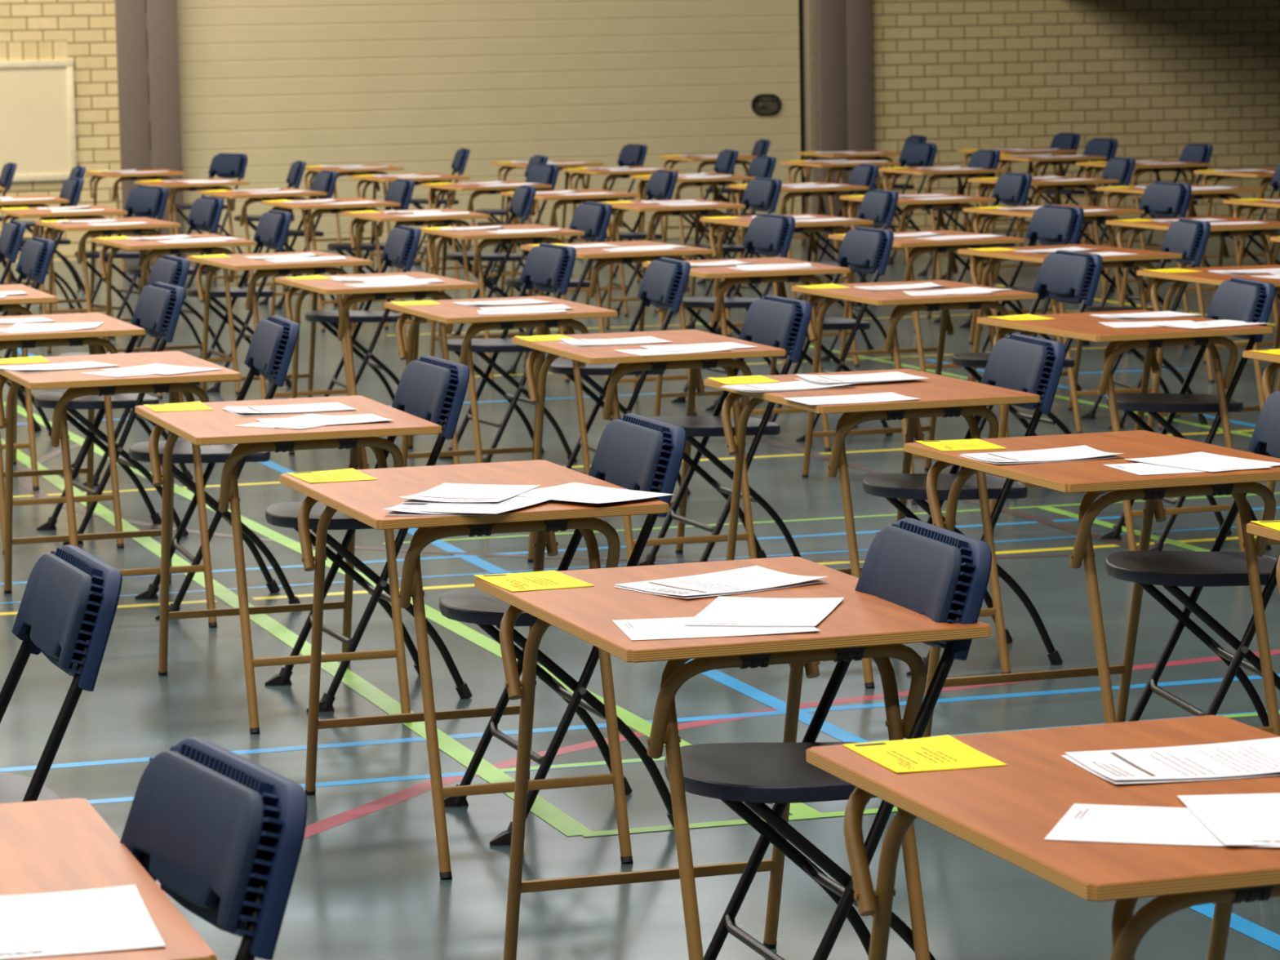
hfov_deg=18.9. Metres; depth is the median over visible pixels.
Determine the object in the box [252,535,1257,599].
trim
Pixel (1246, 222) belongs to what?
sheet
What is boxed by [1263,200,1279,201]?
booklet
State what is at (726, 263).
booklet
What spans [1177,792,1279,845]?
sheet
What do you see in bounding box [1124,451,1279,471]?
sheet
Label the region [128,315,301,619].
folding chair
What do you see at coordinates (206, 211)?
folding chair
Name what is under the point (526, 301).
booklet
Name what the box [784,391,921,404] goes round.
sheet
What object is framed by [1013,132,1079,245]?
folding chair
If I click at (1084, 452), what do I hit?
booklet
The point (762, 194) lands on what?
folding chair
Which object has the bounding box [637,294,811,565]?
folding chair
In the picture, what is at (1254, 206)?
desk
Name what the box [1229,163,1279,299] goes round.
folding chair
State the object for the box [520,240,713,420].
desk
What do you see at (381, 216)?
desk
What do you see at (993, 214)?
desk
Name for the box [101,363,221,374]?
sheet
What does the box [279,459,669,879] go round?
desk
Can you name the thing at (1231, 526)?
trim
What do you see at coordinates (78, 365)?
booklet
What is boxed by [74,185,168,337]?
folding chair
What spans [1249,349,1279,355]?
card
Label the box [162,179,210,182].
booklet
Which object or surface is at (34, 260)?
folding chair
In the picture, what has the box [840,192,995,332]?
desk
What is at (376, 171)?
desk
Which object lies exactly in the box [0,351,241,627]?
desk
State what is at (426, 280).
sheet
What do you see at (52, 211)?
sheet
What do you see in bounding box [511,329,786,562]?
desk
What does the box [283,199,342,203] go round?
booklet
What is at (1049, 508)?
trim
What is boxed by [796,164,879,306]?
folding chair
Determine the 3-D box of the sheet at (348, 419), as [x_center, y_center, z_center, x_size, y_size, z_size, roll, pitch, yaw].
[-0.776,-0.148,9.472,0.297,0.004,0.210,-3,7,-19]
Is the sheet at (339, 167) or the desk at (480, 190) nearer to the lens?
the desk at (480, 190)
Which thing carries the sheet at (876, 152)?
on the desk at (814, 156)
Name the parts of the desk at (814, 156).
leg, leg, leg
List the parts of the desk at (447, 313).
leg, leg, leg, leg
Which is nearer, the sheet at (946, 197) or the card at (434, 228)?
the card at (434, 228)
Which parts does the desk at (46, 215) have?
leg, leg, leg, leg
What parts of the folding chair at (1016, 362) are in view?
seat, leg, leg, leg, leg, backrest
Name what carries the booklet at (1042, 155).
on the desk at (1003, 159)
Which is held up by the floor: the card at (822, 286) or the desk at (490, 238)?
the desk at (490, 238)
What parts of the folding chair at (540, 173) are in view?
leg, seat, leg, leg, leg, backrest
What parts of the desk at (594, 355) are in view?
leg, leg, leg, leg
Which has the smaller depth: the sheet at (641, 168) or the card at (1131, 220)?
the card at (1131, 220)
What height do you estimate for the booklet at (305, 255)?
0.013 m
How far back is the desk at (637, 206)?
21.08 m
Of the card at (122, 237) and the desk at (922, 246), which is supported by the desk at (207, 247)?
the card at (122, 237)
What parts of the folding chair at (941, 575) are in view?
seat, leg, leg, leg, leg, backrest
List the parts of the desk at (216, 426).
leg, leg, leg, leg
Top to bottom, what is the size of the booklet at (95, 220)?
0.009 m
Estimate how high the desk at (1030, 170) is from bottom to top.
0.720 m
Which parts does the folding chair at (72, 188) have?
leg, seat, leg, leg, leg, backrest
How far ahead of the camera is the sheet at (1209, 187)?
21.96 m
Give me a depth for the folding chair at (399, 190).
22.21 m
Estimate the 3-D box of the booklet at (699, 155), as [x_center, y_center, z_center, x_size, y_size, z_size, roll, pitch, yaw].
[0.479,-2.472,29.380,0.304,0.009,0.219,-3,7,-16]
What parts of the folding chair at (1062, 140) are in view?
leg, leg, leg, leg, backrest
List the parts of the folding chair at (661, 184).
leg, leg, seat, leg, backrest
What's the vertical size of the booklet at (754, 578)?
0.011 m
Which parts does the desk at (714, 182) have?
leg, leg, leg, leg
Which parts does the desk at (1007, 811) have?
leg, leg, leg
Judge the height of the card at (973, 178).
0.003 m
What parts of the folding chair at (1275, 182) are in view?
leg, leg, leg, leg, seat, backrest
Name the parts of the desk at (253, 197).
leg, leg, leg, leg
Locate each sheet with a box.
[0,290,26,295]
[0,327,94,333]
[0,884,165,959]
[5,197,53,200]
[6,322,103,328]
[51,208,104,212]
[82,368,205,377]
[88,222,146,225]
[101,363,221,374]
[120,172,151,173]
[128,170,169,172]
[157,240,226,243]
[171,236,241,241]
[184,180,232,182]
[234,413,373,429]
[248,191,298,193]
[255,413,393,427]
[257,190,305,193]
[264,258,340,262]
[275,256,346,260]
[325,200,382,204]
[338,167,375,168]
[344,280,434,287]
[346,166,387,168]
[360,278,445,284]
[398,175,439,177]
[400,213,457,216]
[408,495,562,513]
[413,211,470,214]
[476,308,566,314]
[479,184,529,186]
[479,304,573,311]
[484,230,553,233]
[490,182,544,185]
[497,228,559,232]
[516,482,673,503]
[546,161,584,164]
[557,192,610,195]
[601,248,674,251]
[609,168,653,170]
[609,244,683,249]
[612,617,820,640]
[614,348,730,355]
[619,168,666,169]
[640,342,755,351]
[657,202,716,204]
[658,203,721,205]
[677,176,726,178]
[684,595,844,626]
[685,175,733,177]
[728,266,815,271]
[736,262,812,267]
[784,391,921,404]
[789,186,839,188]
[795,184,842,186]
[795,217,855,222]
[823,161,871,163]
[844,151,881,154]
[844,160,886,162]
[902,291,995,295]
[910,196,968,199]
[911,286,1012,293]
[918,236,991,239]
[929,234,1000,238]
[932,168,977,169]
[1011,149,1053,151]
[1018,148,1057,150]
[1034,155,1082,157]
[1039,178,1093,181]
[1044,803,1279,847]
[1046,155,1083,156]
[1083,208,1115,212]
[1092,251,1136,256]
[1098,320,1206,328]
[1102,462,1272,475]
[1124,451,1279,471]
[1139,162,1186,164]
[1152,320,1266,328]
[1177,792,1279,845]
[1191,186,1230,189]
[1191,187,1237,190]
[1209,221,1263,225]
[1250,275,1279,279]
[1269,272,1279,275]
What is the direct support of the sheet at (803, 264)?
on the sheet at (804, 267)
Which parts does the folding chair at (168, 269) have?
seat, leg, leg, leg, backrest, leg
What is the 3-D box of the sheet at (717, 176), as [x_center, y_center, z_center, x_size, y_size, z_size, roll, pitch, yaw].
[0.419,-1.967,25.042,0.297,0.003,0.210,-3,7,-17]
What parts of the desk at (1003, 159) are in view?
leg, leg, leg, leg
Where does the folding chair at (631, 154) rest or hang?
on the floor
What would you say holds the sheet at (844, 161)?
on the desk at (799, 165)
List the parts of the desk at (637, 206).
leg, leg, leg, leg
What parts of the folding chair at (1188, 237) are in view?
leg, seat, leg, leg, leg, backrest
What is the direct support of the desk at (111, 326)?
on the floor
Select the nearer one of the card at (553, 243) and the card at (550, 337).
the card at (550, 337)
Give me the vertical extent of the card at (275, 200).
0.003 m
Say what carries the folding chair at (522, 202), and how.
on the floor
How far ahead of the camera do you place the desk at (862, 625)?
6.19 m
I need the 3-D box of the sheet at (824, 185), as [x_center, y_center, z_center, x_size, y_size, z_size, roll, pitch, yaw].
[1.100,-1.776,23.261,0.297,0.003,0.210,-5,8,-29]
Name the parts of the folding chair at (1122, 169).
leg, seat, leg, leg, backrest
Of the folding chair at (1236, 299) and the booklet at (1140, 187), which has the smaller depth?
the folding chair at (1236, 299)
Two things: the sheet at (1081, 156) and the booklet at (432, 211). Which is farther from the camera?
the sheet at (1081, 156)
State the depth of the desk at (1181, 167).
25.84 m
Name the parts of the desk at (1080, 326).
leg, leg, leg, leg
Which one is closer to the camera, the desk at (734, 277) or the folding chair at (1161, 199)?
the desk at (734, 277)
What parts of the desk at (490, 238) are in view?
leg, leg, leg, leg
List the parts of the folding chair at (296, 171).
seat, leg, leg, leg, backrest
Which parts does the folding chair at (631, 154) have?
leg, seat, leg, leg, backrest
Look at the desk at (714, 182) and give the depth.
25.01 m
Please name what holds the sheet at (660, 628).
on the desk at (862, 625)
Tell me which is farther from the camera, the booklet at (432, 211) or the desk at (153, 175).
the desk at (153, 175)
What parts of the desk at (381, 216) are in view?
leg, leg, leg, leg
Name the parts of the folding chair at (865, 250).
leg, leg, seat, leg, leg, backrest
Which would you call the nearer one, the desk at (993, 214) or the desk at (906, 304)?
the desk at (906, 304)
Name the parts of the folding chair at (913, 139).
seat, leg, leg, leg, backrest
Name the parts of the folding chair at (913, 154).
leg, leg, leg, leg, backrest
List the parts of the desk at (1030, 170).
leg, leg, leg, leg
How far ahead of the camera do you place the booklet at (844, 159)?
27.64 m
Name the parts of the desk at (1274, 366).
leg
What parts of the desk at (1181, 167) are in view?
leg, leg, leg, leg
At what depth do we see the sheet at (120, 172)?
28.12 m
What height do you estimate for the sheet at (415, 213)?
0.003 m
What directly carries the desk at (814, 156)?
on the floor
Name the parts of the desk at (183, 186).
leg, leg, leg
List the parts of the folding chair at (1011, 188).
leg, leg, leg, leg, seat, backrest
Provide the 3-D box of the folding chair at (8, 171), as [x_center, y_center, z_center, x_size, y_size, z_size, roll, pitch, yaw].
[-4.610,-1.794,27.027,0.484,0.846,0.462,-3,7,-14]
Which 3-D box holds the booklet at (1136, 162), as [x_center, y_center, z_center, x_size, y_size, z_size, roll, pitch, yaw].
[3.386,-2.171,26.286,0.304,0.009,0.219,-4,7,-21]
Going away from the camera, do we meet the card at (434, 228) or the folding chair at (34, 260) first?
the folding chair at (34, 260)
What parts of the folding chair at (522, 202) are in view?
seat, leg, leg, leg, leg, backrest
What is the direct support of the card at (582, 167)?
on the desk at (580, 172)
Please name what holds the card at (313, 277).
on the desk at (326, 286)
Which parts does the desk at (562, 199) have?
leg, leg, leg, leg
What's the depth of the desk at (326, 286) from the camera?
14.69 m
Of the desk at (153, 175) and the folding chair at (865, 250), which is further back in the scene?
the desk at (153, 175)
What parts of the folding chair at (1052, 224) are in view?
leg, seat, leg, backrest, leg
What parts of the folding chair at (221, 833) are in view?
backrest, leg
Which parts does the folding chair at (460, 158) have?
seat, leg, leg, leg, leg, backrest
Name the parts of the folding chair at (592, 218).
leg, leg, seat, leg, leg, backrest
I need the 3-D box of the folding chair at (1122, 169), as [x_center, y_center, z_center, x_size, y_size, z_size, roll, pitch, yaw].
[2.767,-1.554,23.718,0.484,0.846,0.462,-2,7,-10]
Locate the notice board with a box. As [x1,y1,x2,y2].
[0,59,76,182]
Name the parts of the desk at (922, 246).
leg, leg, leg, leg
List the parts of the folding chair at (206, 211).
leg, seat, leg, leg, backrest, leg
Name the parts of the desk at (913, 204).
leg, leg, leg, leg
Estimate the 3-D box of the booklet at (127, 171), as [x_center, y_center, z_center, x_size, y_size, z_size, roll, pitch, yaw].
[-3.847,-2.279,28.420,0.304,0.011,0.219,-4,7,-22]
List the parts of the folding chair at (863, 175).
leg, leg, leg, leg, backrest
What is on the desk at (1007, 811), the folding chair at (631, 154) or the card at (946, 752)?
the card at (946, 752)
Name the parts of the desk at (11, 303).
leg, leg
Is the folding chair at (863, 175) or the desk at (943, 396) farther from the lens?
the folding chair at (863, 175)
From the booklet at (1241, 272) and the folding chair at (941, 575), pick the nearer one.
the folding chair at (941, 575)
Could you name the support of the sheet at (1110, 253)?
on the desk at (1133, 261)
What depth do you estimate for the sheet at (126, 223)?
20.14 m
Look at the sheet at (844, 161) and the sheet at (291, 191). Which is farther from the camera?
the sheet at (844, 161)
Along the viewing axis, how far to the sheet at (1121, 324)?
12.06 m
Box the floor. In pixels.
[0,217,1279,959]
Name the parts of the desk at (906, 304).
leg, leg, leg, leg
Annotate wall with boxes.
[0,0,123,262]
[871,0,1279,231]
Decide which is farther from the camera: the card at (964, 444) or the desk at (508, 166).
the desk at (508, 166)
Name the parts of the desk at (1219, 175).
leg, leg, leg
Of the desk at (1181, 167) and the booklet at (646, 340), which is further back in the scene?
the desk at (1181, 167)
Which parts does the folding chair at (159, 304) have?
leg, seat, leg, leg, leg, backrest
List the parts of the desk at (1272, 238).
leg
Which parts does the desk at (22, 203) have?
leg, leg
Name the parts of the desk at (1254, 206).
leg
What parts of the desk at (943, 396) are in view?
leg, leg, leg, leg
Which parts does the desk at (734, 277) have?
leg, leg, leg, leg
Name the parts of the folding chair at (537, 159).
leg, seat, leg, leg, leg, backrest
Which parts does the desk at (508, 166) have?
leg, leg, leg, leg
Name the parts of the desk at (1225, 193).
leg, leg, leg, leg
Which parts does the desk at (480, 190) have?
leg, leg, leg, leg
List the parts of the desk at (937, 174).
leg, leg, leg, leg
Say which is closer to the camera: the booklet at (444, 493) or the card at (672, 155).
the booklet at (444, 493)
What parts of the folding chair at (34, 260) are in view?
leg, leg, leg, backrest, leg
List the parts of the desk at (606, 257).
leg, leg, leg, leg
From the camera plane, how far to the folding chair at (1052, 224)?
17.45 m
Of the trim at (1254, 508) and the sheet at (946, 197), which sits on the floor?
the trim at (1254, 508)
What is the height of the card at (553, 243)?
0.003 m
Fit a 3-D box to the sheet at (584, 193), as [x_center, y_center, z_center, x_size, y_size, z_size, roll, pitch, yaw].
[-0.320,-1.695,22.808,0.297,0.003,0.210,-4,7,-21]
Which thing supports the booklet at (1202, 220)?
on the desk at (1221, 231)
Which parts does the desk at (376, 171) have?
leg, leg, leg, leg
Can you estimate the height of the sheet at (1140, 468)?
0.003 m
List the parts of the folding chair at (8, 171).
leg, backrest, leg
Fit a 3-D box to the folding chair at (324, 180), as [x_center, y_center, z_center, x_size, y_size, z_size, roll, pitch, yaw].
[-2.150,-1.504,24.104,0.484,0.846,0.462,-3,7,-17]
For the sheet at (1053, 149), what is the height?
0.004 m
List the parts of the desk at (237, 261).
leg, leg, leg, leg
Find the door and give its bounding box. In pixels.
[176,0,801,256]
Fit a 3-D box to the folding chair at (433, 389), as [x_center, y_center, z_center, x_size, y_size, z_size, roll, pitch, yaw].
[-0.700,0.128,9.736,0.484,0.846,0.462,-3,7,-19]
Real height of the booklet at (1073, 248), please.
0.011 m
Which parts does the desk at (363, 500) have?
leg, leg, leg, leg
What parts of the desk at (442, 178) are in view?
leg, leg, leg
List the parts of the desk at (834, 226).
leg, leg, leg, leg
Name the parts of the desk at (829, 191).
leg, leg, leg, leg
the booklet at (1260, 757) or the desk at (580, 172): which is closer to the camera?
the booklet at (1260, 757)
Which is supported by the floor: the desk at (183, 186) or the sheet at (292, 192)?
the desk at (183, 186)
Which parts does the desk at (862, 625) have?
leg, leg, leg, leg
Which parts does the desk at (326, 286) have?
leg, leg, leg, leg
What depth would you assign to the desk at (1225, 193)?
21.84 m
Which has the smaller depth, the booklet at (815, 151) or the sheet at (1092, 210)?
the sheet at (1092, 210)
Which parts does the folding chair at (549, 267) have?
leg, seat, leg, leg, leg, backrest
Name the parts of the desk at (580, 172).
leg, leg, leg, leg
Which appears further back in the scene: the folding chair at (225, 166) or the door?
the door
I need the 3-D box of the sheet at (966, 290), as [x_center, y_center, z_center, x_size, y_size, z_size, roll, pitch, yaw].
[1.145,-0.674,13.710,0.297,0.003,0.210,-6,8,-35]
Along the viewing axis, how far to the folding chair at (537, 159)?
26.27 m
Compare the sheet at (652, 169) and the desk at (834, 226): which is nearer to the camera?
the desk at (834, 226)
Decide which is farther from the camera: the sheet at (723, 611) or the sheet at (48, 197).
the sheet at (48, 197)
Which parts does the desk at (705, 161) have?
leg, leg, leg, leg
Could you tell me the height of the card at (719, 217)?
0.003 m
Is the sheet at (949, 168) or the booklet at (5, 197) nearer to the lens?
the booklet at (5, 197)
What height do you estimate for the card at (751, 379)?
0.002 m
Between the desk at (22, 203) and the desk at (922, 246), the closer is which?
the desk at (922, 246)
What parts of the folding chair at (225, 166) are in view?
leg, seat, backrest, leg, leg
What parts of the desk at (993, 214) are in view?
leg, leg, leg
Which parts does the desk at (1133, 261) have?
leg, leg, leg, leg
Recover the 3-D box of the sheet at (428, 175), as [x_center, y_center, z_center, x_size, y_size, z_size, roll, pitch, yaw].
[-1.492,-2.057,26.138,0.297,0.003,0.210,-3,7,-18]
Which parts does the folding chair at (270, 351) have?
seat, leg, leg, leg, leg, backrest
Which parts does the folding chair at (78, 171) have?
seat, leg, leg, backrest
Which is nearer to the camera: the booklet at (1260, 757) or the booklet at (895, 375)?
the booklet at (1260, 757)
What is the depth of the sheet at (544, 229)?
18.59 m
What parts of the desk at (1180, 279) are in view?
leg, leg, leg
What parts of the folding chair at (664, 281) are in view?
leg, leg, seat, leg, leg, backrest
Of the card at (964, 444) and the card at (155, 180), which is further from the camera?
the card at (155, 180)
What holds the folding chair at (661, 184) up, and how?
on the floor
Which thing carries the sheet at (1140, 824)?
on the desk at (1007, 811)
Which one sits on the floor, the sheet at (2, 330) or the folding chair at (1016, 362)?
the folding chair at (1016, 362)
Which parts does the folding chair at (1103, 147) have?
leg, seat, leg, leg, leg, backrest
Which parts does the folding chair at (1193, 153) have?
leg, leg, seat, backrest, leg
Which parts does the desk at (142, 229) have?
leg, leg, leg, leg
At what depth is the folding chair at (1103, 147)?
27.76 m
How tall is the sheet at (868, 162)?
0.003 m
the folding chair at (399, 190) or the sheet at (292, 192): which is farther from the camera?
the sheet at (292, 192)
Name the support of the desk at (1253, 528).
on the floor
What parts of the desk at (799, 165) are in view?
leg, leg, leg, leg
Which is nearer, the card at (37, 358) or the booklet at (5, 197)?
the card at (37, 358)
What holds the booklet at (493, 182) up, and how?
on the desk at (480, 190)
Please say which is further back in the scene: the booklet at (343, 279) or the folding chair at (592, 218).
the folding chair at (592, 218)
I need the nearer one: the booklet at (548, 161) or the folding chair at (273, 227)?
the folding chair at (273, 227)
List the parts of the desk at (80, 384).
leg, leg, leg, leg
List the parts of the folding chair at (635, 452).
seat, leg, leg, leg, leg, backrest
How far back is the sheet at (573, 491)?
7.80 m
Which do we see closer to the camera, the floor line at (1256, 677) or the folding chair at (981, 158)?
the floor line at (1256, 677)
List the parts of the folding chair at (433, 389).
seat, leg, leg, leg, leg, backrest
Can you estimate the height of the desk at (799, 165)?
0.720 m
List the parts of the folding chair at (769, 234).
leg, leg, seat, leg, leg, backrest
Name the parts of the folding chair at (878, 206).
leg, seat, leg, leg, leg, backrest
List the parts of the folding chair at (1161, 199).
leg, leg, leg, seat, backrest, leg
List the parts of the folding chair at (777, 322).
leg, seat, leg, leg, leg, backrest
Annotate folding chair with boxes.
[0,162,17,282]
[0,220,26,399]
[0,236,54,436]
[0,544,122,803]
[10,177,84,314]
[19,165,85,292]
[34,281,188,544]
[58,254,193,486]
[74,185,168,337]
[120,737,307,959]
[126,195,225,357]
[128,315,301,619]
[175,153,248,269]
[185,209,291,392]
[234,160,306,287]
[257,169,337,309]
[264,355,472,711]
[305,225,421,401]
[327,178,414,328]
[409,147,471,265]
[438,243,577,463]
[439,413,686,845]
[445,184,537,336]
[475,155,548,281]
[476,163,559,297]
[505,201,612,374]
[548,257,690,495]
[585,143,647,260]
[595,169,678,315]
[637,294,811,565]
[664,517,991,959]
[671,213,795,410]
[679,149,738,260]
[685,177,782,333]
[696,155,776,288]
[705,138,770,244]
[768,226,893,441]
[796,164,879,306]
[802,189,898,361]
[862,333,1065,675]
[873,134,926,231]
[873,142,937,263]
[917,149,999,279]
[933,172,1031,328]
[952,249,1102,474]
[966,204,1084,391]
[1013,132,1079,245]
[1042,137,1117,244]
[1077,156,1135,295]
[1080,217,1210,428]
[1082,181,1191,346]
[1099,277,1275,551]
[1105,390,1279,726]
[1133,143,1212,269]
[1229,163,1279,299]
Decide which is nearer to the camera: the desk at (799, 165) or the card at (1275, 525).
the card at (1275, 525)
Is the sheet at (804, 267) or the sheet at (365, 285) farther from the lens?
the sheet at (804, 267)
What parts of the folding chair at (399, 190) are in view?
seat, leg, leg, leg, leg, backrest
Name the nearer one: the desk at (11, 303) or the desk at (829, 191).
the desk at (11, 303)
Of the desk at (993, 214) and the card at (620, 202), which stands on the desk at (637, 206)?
the card at (620, 202)
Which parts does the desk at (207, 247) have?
leg, leg, leg, leg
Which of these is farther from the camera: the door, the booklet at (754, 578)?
the door
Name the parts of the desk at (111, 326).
leg, leg, leg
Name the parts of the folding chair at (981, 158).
leg, leg, seat, leg, leg, backrest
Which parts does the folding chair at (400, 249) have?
seat, leg, leg, leg, leg, backrest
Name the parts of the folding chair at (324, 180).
leg, leg, seat, leg, backrest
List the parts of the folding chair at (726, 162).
leg, leg, leg, leg, backrest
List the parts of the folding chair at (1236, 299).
leg, leg, seat, leg, leg, backrest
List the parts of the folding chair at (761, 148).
seat, leg, leg, leg, leg, backrest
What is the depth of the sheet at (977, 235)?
17.29 m
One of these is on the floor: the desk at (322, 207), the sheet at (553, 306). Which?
the desk at (322, 207)
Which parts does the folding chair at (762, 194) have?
seat, leg, leg, leg, leg, backrest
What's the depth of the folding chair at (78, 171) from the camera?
25.86 m
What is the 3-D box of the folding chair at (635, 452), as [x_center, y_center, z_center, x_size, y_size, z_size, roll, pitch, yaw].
[-0.178,0.305,8.121,0.484,0.846,0.462,-3,7,-17]
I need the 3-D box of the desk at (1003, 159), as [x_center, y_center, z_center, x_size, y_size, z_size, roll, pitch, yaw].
[2.937,-1.986,27.934,0.600,0.720,0.971,-3,7,-15]
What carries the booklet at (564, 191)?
on the desk at (562, 199)
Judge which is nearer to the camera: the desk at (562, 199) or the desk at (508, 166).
the desk at (562, 199)
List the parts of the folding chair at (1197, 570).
seat, leg, leg, leg, leg, backrest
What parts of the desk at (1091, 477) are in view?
leg, leg, leg, leg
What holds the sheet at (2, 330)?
on the desk at (111, 326)
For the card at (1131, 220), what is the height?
0.002 m
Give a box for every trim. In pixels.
[0,506,1279,584]
[0,526,1236,604]
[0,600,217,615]
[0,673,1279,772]
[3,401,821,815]
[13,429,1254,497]
[17,347,1279,951]
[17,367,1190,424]
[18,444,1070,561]
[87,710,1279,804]
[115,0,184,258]
[157,648,1279,893]
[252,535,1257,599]
[382,492,1279,544]
[474,340,1248,377]
[499,711,1279,771]
[578,806,897,836]
[695,322,1252,436]
[746,435,1138,551]
[798,0,804,233]
[801,0,820,234]
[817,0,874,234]
[924,359,1256,427]
[1039,506,1210,551]
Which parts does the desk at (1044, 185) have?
leg, leg, leg, leg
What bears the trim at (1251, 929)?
on the floor
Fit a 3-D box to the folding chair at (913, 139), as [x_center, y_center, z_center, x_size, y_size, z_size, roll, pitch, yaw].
[1.926,-2.213,29.557,0.484,0.846,0.462,-2,7,-11]
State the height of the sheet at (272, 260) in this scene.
0.004 m
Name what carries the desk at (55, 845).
on the floor
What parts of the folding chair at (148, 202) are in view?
leg, leg, seat, leg, leg, backrest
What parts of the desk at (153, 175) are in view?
leg, leg, leg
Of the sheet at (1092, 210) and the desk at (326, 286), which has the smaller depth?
the desk at (326, 286)
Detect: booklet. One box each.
[0,196,13,199]
[0,316,54,324]
[0,360,119,373]
[36,205,90,209]
[57,219,118,223]
[96,169,141,172]
[124,234,195,239]
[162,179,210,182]
[222,402,356,416]
[232,188,279,191]
[245,253,323,258]
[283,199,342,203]
[320,164,365,167]
[330,275,415,282]
[373,173,422,177]
[382,498,492,515]
[383,209,441,213]
[398,483,541,504]
[440,225,504,230]
[451,298,551,306]
[456,181,511,184]
[511,160,557,163]
[535,190,582,193]
[558,336,673,346]
[560,243,619,248]
[586,166,631,169]
[613,565,828,598]
[640,200,698,204]
[677,173,716,176]
[681,155,718,156]
[690,260,756,266]
[721,380,856,391]
[751,215,817,218]
[782,182,825,186]
[795,371,928,385]
[804,159,849,162]
[815,151,857,153]
[855,282,951,289]
[893,231,946,237]
[898,194,951,197]
[915,166,966,168]
[959,444,1123,464]
[987,148,1022,150]
[997,205,1042,209]
[1011,154,1057,156]
[1017,246,1099,253]
[1031,176,1068,179]
[1061,737,1279,784]
[1088,311,1203,319]
[1135,160,1160,163]
[1136,186,1195,188]
[1153,218,1227,222]
[1207,268,1279,275]
[1214,168,1268,172]
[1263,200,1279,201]
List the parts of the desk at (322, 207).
leg, leg, leg, leg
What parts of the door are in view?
handle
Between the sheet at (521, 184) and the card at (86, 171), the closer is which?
the sheet at (521, 184)
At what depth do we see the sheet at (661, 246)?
16.91 m
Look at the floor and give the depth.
9.87 m
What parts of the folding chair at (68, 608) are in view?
leg, seat, backrest, leg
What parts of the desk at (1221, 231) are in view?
leg, leg, leg, leg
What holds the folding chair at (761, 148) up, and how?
on the floor
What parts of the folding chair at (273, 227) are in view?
leg, seat, leg, leg, leg, backrest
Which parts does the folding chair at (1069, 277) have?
leg, leg, seat, leg, backrest, leg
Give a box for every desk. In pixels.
[0,195,69,314]
[0,205,127,338]
[0,284,57,489]
[0,312,145,555]
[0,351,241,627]
[0,797,217,959]
[35,217,181,353]
[84,168,186,273]
[91,233,255,398]
[134,178,249,287]
[134,395,441,733]
[186,251,373,401]
[198,187,327,303]
[261,197,400,331]
[275,271,479,469]
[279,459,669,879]
[303,164,404,268]
[342,208,490,351]
[349,173,470,279]
[384,296,617,518]
[418,223,585,382]
[421,181,551,298]
[474,555,991,959]
[491,160,603,261]
[500,189,640,315]
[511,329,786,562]
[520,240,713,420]
[562,166,679,275]
[600,199,745,337]
[630,173,756,290]
[642,257,849,455]
[657,154,757,254]
[699,213,873,367]
[703,368,1039,688]
[728,182,869,306]
[780,159,900,264]
[791,280,1037,504]
[796,150,901,248]
[805,715,1279,959]
[828,230,1024,372]
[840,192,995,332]
[878,165,1006,279]
[903,430,1279,737]
[957,147,1076,246]
[957,244,1182,433]
[963,204,1144,352]
[968,175,1119,301]
[976,310,1272,551]
[991,153,1106,244]
[1075,160,1210,269]
[1095,184,1262,313]
[1106,216,1279,382]
[1136,264,1279,430]
[1194,168,1279,267]
[1222,197,1279,303]
[1242,348,1279,555]
[1246,522,1279,595]
[1270,236,1279,391]
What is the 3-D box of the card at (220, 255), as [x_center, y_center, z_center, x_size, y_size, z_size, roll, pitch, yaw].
[-1.881,-0.981,16.893,0.148,0.003,0.210,-3,7,-16]
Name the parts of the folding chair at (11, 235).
leg, backrest, leg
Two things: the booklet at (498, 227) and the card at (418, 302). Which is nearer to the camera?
the card at (418, 302)
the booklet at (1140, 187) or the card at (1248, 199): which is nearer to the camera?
the card at (1248, 199)
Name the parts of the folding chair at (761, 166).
leg, seat, leg, leg, leg, backrest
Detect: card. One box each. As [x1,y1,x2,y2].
[0,355,50,364]
[1,207,29,209]
[40,219,68,222]
[86,170,112,171]
[96,235,131,239]
[137,179,162,181]
[143,401,213,411]
[190,253,231,257]
[204,189,230,191]
[262,200,293,202]
[282,275,332,279]
[286,468,377,483]
[346,210,379,213]
[356,174,374,176]
[390,300,441,305]
[422,226,453,229]
[428,182,451,184]
[473,570,595,591]
[514,334,573,341]
[527,243,565,245]
[565,167,586,168]
[602,200,633,203]
[633,174,651,176]
[663,155,680,156]
[703,216,738,218]
[709,375,780,384]
[796,283,848,288]
[842,734,1007,773]
[847,195,864,197]
[884,167,906,168]
[915,439,1005,451]
[967,247,1017,251]
[970,206,1008,208]
[973,177,998,179]
[989,314,1056,320]
[1084,161,1106,163]
[1102,186,1136,188]
[1111,218,1153,222]
[1142,268,1202,272]
[1199,169,1218,171]
[1231,198,1269,200]
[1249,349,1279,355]
[1250,520,1279,530]
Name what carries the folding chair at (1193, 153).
on the floor
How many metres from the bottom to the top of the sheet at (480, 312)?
0.003 m

